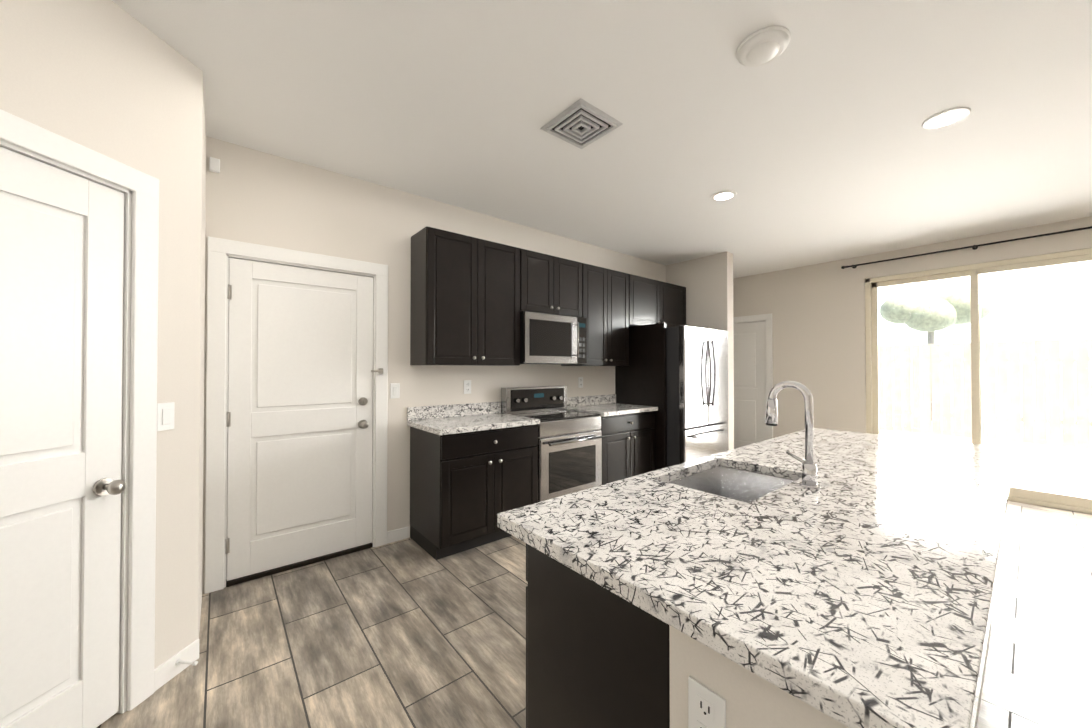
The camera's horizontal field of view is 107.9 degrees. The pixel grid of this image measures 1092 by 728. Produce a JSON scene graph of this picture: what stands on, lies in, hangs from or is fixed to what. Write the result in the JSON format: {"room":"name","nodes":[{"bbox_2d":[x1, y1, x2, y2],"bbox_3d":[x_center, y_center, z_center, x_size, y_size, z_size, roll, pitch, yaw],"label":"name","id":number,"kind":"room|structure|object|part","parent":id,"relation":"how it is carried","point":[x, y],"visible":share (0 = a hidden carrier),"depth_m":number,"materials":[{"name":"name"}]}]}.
{"room":"kitchen","nodes":[
{"label":"kitchen","id":0,"kind":"room"},
{"bbox_2d":[0,0,205,668],"bbox_3d":[-2.015,-0.016,1.050,1.640,2.750,2.355,0,-1,-39],"label":"wall","id":1,"kind":"structure","parent":0,"point":[111,79],"depth_m":1.69,"materials":[{"name":"paint"}]},
{"bbox_2d":[0,147,124,727],"bbox_3d":[-1.716,0.336,1.185,0.035,2.025,0.754,0,-1,6],"label":"pantry door","id":2,"kind":"structure","parent":1,"relation":"in","point":[61,294],"depth_m":1.37,"materials":[{"name":"white wood"}]},
{"bbox_2d":[93,478,125,495],"bbox_3d":[-1.640,0.463,1.496,0.087,0.066,0.087,0,-1,-39],"label":"door knob","id":3,"kind":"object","parent":2,"relation":"attached to","point":[105,486],"depth_m":1.48,"materials":[{"name":"silver metal"}]},
{"bbox_2d":[0,109,158,713],"bbox_3d":[-1.737,0.290,1.187,0.139,2.140,0.960,0,-1,6],"label":"door frame","id":4,"kind":"structure","parent":1,"relation":"attached to","point":[41,141],"depth_m":1.58,"materials":[{"name":"white wood"}]},
{"bbox_3d":[-1.747,0.333,1.188,0.120,2.055,0.790,0,-1,6],"label":"pantry door jamb","id":5,"kind":"part","parent":4,"relation":"part of","materials":[{"name":"white wood"}]},
{"bbox_2d":[157,402,174,430],"bbox_3d":[-1.631,0.225,1.705,0.010,0.118,0.072,0,-1,6],"label":"light switch","id":6,"kind":"object","parent":1,"relation":"attached to","point":[165,416],"visible":0.96,"depth_m":1.70,"materials":[{"name":"white plastic"}]},
{"bbox_2d":[202,136,665,593],"bbox_3d":[-0.233,0.013,3.961,5.050,2.750,0.120,0,-1,-39],"label":"wall","id":7,"kind":"structure","parent":0,"point":[253,196],"depth_m":3.09,"materials":[{"name":"paint"}]},
{"bbox_2d":[209,157,219,172],"bbox_3d":[-2.013,-1.208,2.414,0.050,0.080,0.027,0,-1,-39],"label":"sensor","id":8,"kind":"object","parent":7,"relation":"attached to","point":[214,164],"visible":0.96,"depth_m":2.40,"materials":[{"name":"white plastic"}]},
{"bbox_2d":[154,526,409,691],"bbox_3d":[1.738,1.318,1.510,7.800,0.090,6.150,0,-1,-39],"label":"baseboard","id":9,"kind":"structure","parent":7,"relation":"attached to","point":[165,672],"depth_m":1.77,"materials":[{"name":"white wood"}]},
{"bbox_2d":[175,659,197,665],"bbox_3d":[-1.575,1.311,1.744,0.088,0.024,0.024,0,-1,6],"label":"door stop","id":10,"kind":"object","parent":9,"relation":"attached to","point":[180,661],"visible":1,"depth_m":1.74,"materials":[{"name":"white plastic"}]},
{"bbox_2d":[205,236,387,593],"bbox_3d":[-1.668,0.306,2.766,1.060,2.140,0.139,0,-1,-39],"label":"door frame","id":11,"kind":"structure","parent":7,"relation":"attached to","point":[218,249],"depth_m":2.45,"materials":[{"name":"white wood"}]},
{"bbox_3d":[-1.674,0.348,2.773,0.890,2.055,0.120,0,-1,-39],"label":"entry door jamb","id":12,"kind":"part","parent":11,"relation":"part of","materials":[{"name":"white wood"}]},
{"bbox_2d":[371,368,383,373],"bbox_3d":[-1.266,0.053,2.981,0.100,0.040,0.046,0,-1,-39],"label":"door latch","id":13,"kind":"object","parent":11,"relation":"attached to","point":[380,370],"depth_m":2.98,"materials":[{"name":"silver metal"}]},
{"bbox_2d":[226,543,372,586],"bbox_3d":[-1.672,1.362,2.761,0.858,0.028,0.124,0,-1,-39],"label":"entry door sill","id":14,"kind":"object","parent":7,"relation":"attached to","point":[290,566],"visible":0.48,"depth_m":2.67,"materials":[{"name":"brown metal"}]},
{"bbox_2d":[226,258,372,580],"bbox_3d":[-1.653,0.342,2.743,0.861,2.003,0.054,0,-1,-39],"label":"entry door","id":15,"kind":"structure","parent":7,"relation":"in","point":[300,385],"depth_m":2.69,"materials":[{"name":"white metal"}]},
{"bbox_2d":[358,397,368,428],"bbox_3d":[-1.341,0.364,2.930,0.066,0.233,0.075,0,-1,-39],"label":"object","id":16,"kind":"structure","parent":15,"relation":"attached to","point":[363,424],"depth_m":2.94,"materials":[{"name":"silver metal"}]},
{"bbox_2d":[390,383,399,398],"bbox_3d":[-1.177,0.209,3.099,0.072,0.118,0.010,0,-1,-39],"label":"light switch","id":17,"kind":"object","parent":7,"relation":"attached to","point":[394,390],"visible":1,"depth_m":3.10,"materials":[{"name":"white plastic"}]},
{"bbox_2d":[410,226,519,365],"bbox_3d":[-0.644,-0.504,3.315,0.848,1.030,0.360,0,-1,-39],"label":"upper cabinet","id":18,"kind":"object","parent":7,"relation":"attached to","point":[465,301],"visible":1,"depth_m":3.14,"materials":[{"name":"brown wood"}]},
{"bbox_2d":[464,380,470,393],"bbox_3d":[-0.690,0.203,3.499,0.072,0.118,0.008,0,-1,-39],"label":"outlet","id":19,"kind":"object","parent":7,"relation":"attached to","point":[467,386],"visible":1,"depth_m":3.50,"materials":[{"name":"white plastic"}]},
{"bbox_2d":[520,248,581,316],"bbox_3d":[-0.021,-0.738,3.829,0.756,0.552,0.360,0,-1,-39],"label":"upper cabinet","id":20,"kind":"object","parent":7,"relation":"attached to","point":[549,284],"visible":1,"depth_m":3.68,"materials":[{"name":"brown wood"}]},
{"bbox_2d":[520,311,586,363],"bbox_3d":[0.006,-0.228,3.791,0.748,0.457,0.440,0,-1,-39],"label":"over-the-range microwave","id":21,"kind":"object","parent":20,"relation":"attached to","point":[551,339],"visible":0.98,"depth_m":3.62,"materials":[{"name":"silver metal"}]},
{"bbox_2d":[578,377,582,387],"bbox_3d":[0.384,0.202,4.382,0.072,0.118,0.008,0,-1,-39],"label":"outlet","id":22,"kind":"object","parent":7,"relation":"attached to","point":[580,382],"visible":1,"depth_m":4.38,"materials":[{"name":"white plastic"}]},
{"bbox_2d":[561,263,628,365],"bbox_3d":[0.551,-0.494,4.297,0.718,1.030,0.360,0,-1,-39],"label":"upper cabinet","id":23,"kind":"object","parent":7,"relation":"attached to","point":[605,302],"visible":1,"depth_m":4.17,"materials":[{"name":"brown wood"}]},
{"bbox_2d":[629,274,685,326],"bbox_3d":[1.278,-0.718,4.897,1.156,0.570,0.360,0,-1,-39],"label":"upper cabinet","id":24,"kind":"object","parent":7,"relation":"attached to","point":[651,301],"visible":0.67,"depth_m":4.73,"materials":[{"name":"brown wood"}]},
{"bbox_2d":[97,500,1091,727],"bbox_3d":[1.329,1.429,2.046,8.350,0.120,8.000,0,-1,-39],"label":"floor","id":25,"kind":"structure","parent":0,"point":[410,632],"depth_m":1.94,"materials":[{"name":"tile"}]},
{"bbox_2d":[410,424,537,559],"bbox_3d":[-0.565,0.936,3.204,0.848,0.889,0.610,0,-1,-39],"label":"base cabinet","id":26,"kind":"object","parent":25,"relation":"on","point":[466,488],"visible":0.9,"depth_m":2.94,"materials":[{"name":"brown wood"}]},
{"bbox_2d":[407,402,539,434],"bbox_3d":[-0.576,0.418,3.203,0.873,0.145,0.606,0,-1,-39],"label":"countertop","id":27,"kind":"structure","parent":26,"relation":"on","point":[452,419],"depth_m":3.21,"materials":[{"name":"stone"}]},
{"bbox_3d":[-0.381,0.659,2.983,0.117,0.176,0.032,0,-1,-39],"label":"knob","id":28,"kind":"part","parent":26,"relation":"part of","materials":[{"name":"silver metal"}]},
{"bbox_2d":[501,385,601,501],"bbox_3d":[0.072,0.803,3.700,0.752,1.165,0.645,0,-1,-39],"label":"range","id":29,"kind":"object","parent":25,"relation":"on","point":[569,445],"visible":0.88,"depth_m":3.56,"materials":[{"name":"silver metal"}]},
{"bbox_2d":[600,411,654,484],"bbox_3d":[0.677,0.946,4.224,0.838,0.889,0.610,0,-1,-39],"label":"base cabinet","id":30,"kind":"object","parent":25,"relation":"on","point":[628,445],"visible":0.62,"depth_m":3.99,"materials":[{"name":"brown wood"}]},
{"bbox_2d":[567,394,657,416],"bbox_3d":[0.684,0.428,4.238,0.860,0.145,0.606,0,-1,-39],"label":"countertop","id":31,"kind":"structure","parent":30,"relation":"on","point":[605,405],"depth_m":4.27,"materials":[{"name":"stone"}]},
{"bbox_2d":[615,323,728,469],"bbox_3d":[1.514,0.482,4.696,0.995,1.827,0.953,0,-1,-39],"label":"fridge","id":32,"kind":"object","parent":25,"relation":"on","point":[697,388],"depth_m":4.30,"materials":[{"name":"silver metal"}]},
{"bbox_3d":[1.060,0.480,4.500,0.043,1.827,0.678,0,-1,-39],"label":"fridge panel","id":33,"kind":"part","parent":32,"relation":"part of","materials":[{"name":"black metal"}]},
{"bbox_2d":[526,548,836,727],"bbox_3d":[1.118,0.920,1.647,2.454,0.890,0.866,0,-1,-39],"label":"kitchen island","id":34,"kind":"object","parent":25,"relation":"on","point":[593,660],"depth_m":0.90,"materials":[{"name":"brown wood"}]},
{"bbox_2d":[688,676,725,727],"bbox_3d":[0.294,0.656,0.731,0.008,0.118,0.072,0,-1,-39],"label":"outlet","id":35,"kind":"object","parent":34,"relation":"attached to","point":[706,700],"depth_m":0.73,"materials":[{"name":"white plastic"}]},
{"bbox_2d":[497,428,1015,727],"bbox_3d":[1.154,0.454,1.607,2.590,0.040,0.930,0,-1,-39],"label":"island countertop","id":36,"kind":"structure","parent":34,"relation":"on","point":[865,598],"depth_m":0.86,"materials":[{"name":"white stone"}]},
{"bbox_2d":[665,464,796,503],"bbox_3d":[0.721,0.563,1.542,0.612,0.204,0.431,0,-1,-39],"label":"sink","id":37,"kind":"object","parent":36,"relation":"in","point":[735,481],"depth_m":1.75,"materials":[{"name":"silver metal"}]},
{"bbox_2d":[765,380,824,487],"bbox_3d":[0.899,0.246,1.448,0.091,0.373,0.173,0,-1,-39],"label":"faucet","id":38,"kind":"object","parent":36,"relation":"on","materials":[{"name":"silver metal"}]},
{"bbox_3d":[1.290,0.918,1.438,2.454,0.889,0.326,0,-1,-39],"label":"kneewall panel","id":39,"kind":"part","parent":34,"relation":"part of","materials":[{"name":"paint"}]},
{"bbox_2d":[112,0,1091,277],"bbox_3d":[1.329,-1.441,2.075,8.350,0.120,8.000,0,-1,-39],"label":"ceiling","id":40,"kind":"structure","parent":0,"point":[814,142],"depth_m":2.15,"materials":[{"name":"paint"}]},
{"bbox_2d":[540,98,622,148],"bbox_3d":[0.204,-1.368,2.301,0.340,0.022,0.340,0,-1,-39],"label":"ceiling vent","id":41,"kind":"object","parent":40,"relation":"in","point":[580,123],"visible":1,"depth_m":2.27,"materials":[{"name":"metal"}]},
{"bbox_2d":[711,190,736,200],"bbox_3d":[1.446,-1.365,3.232,0.196,0.008,0.196,0,-1,-39],"label":"recessed light","id":42,"kind":"object","parent":40,"relation":"in","point":[724,195],"visible":0.98,"depth_m":3.21,"materials":[{"name":"white plastic"}]},
{"bbox_2d":[736,26,790,66],"bbox_3d":[0.944,-1.361,1.732,0.210,0.046,0.210,0,-1,-39],"label":"smoke detector","id":43,"kind":"object","parent":40,"relation":"attached to","point":[763,46],"visible":1,"depth_m":1.69,"materials":[{"name":"white plastic"}]},
{"bbox_2d":[922,107,970,128],"bbox_3d":[2.243,-1.375,2.230,0.196,0.008,0.196,0,-1,-39],"label":"recessed light","id":44,"kind":"object","parent":40,"relation":"in","point":[945,118],"visible":0.98,"depth_m":2.22,"materials":[{"name":"white plastic"}]},
{"bbox_2d":[666,252,733,449],"bbox_3d":[1.968,0.024,5.142,0.150,2.750,0.850,0,-1,-39],"label":"wall","id":45,"kind":"structure","parent":0,"point":[706,282],"depth_m":4.87,"materials":[{"name":"paint"}]},
{"bbox_2d":[733,216,1091,437],"bbox_3d":[4.407,0.018,4.513,0.120,2.750,7.620,0,-1,-39],"label":"wall","id":46,"kind":"structure","parent":0,"point":[817,311],"depth_m":5.19,"materials":[{"name":"paint"}]},
{"bbox_2d":[733,321,765,448],"bbox_3d":[2.996,0.385,6.178,0.035,2.025,0.804,0,-1,-39],"label":"door","id":47,"kind":"structure","parent":46,"relation":"in","point":[749,389],"depth_m":6.04,"materials":[{"name":"white wood"}]},
{"bbox_2d":[733,313,772,439],"bbox_3d":[3.012,0.340,6.192,0.139,2.140,1.010,0,-1,-39],"label":"door frame","id":48,"kind":"structure","parent":46,"relation":"attached to","point":[769,369],"depth_m":5.81,"materials":[{"name":"white wood"}]},
{"bbox_2d":[841,226,1091,268],"bbox_3d":[4.619,-1.241,4.098,0.094,0.044,2.590,0,-1,-39],"label":"curtain rod","id":49,"kind":"object","parent":46,"relation":"attached to","point":[974,247],"visible":1,"depth_m":4.20,"materials":[{"name":"black metal"}]},
{"bbox_2d":[865,248,1091,513],"bbox_3d":[4.605,0.162,4.247,0.110,2.458,1.876,0,-1,-39],"label":"sliding glass door","id":50,"kind":"structure","parent":46,"relation":"in","point":[1048,498],"depth_m":4.24,"materials":[{"name":"clear glass"}]},
{"label":"outside","id":51,"kind":"structure","parent":0,"visible":0},
{"bbox_2d":[878,261,1091,442],"bbox_3d":[11.759,-3.055,9.694,0.020,11.000,20.000,0,-1,-39],"label":"sky","id":52,"kind":"structure","parent":51,"point":[1082,282],"depth_m":9.76,"materials":[{"name":"white"}]},
{"bbox_2d":[879,429,1091,498],"bbox_3d":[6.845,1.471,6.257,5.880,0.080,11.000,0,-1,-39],"label":"patio","id":53,"kind":"structure","parent":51,"point":[1075,473],"depth_m":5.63,"materials":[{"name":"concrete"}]},
{"bbox_2d":[879,338,1091,448],"bbox_3d":[9.156,0.502,6.872,0.060,1.870,9.000,0,-1,-39],"label":"fence","id":54,"kind":"object","parent":53,"relation":"on","point":[1041,360],"depth_m":7.54,"materials":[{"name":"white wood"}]},
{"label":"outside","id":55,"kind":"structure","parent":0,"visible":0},
{"bbox_2d":[879,286,995,420],"bbox_3d":[9.956,-0.230,10.190,1.500,3.400,2.100,0,-1,-39],"label":"tree","id":56,"kind":"object","parent":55,"point":[907,313],"depth_m":9.84,"materials":[{"name":"green plant"}]}
]}

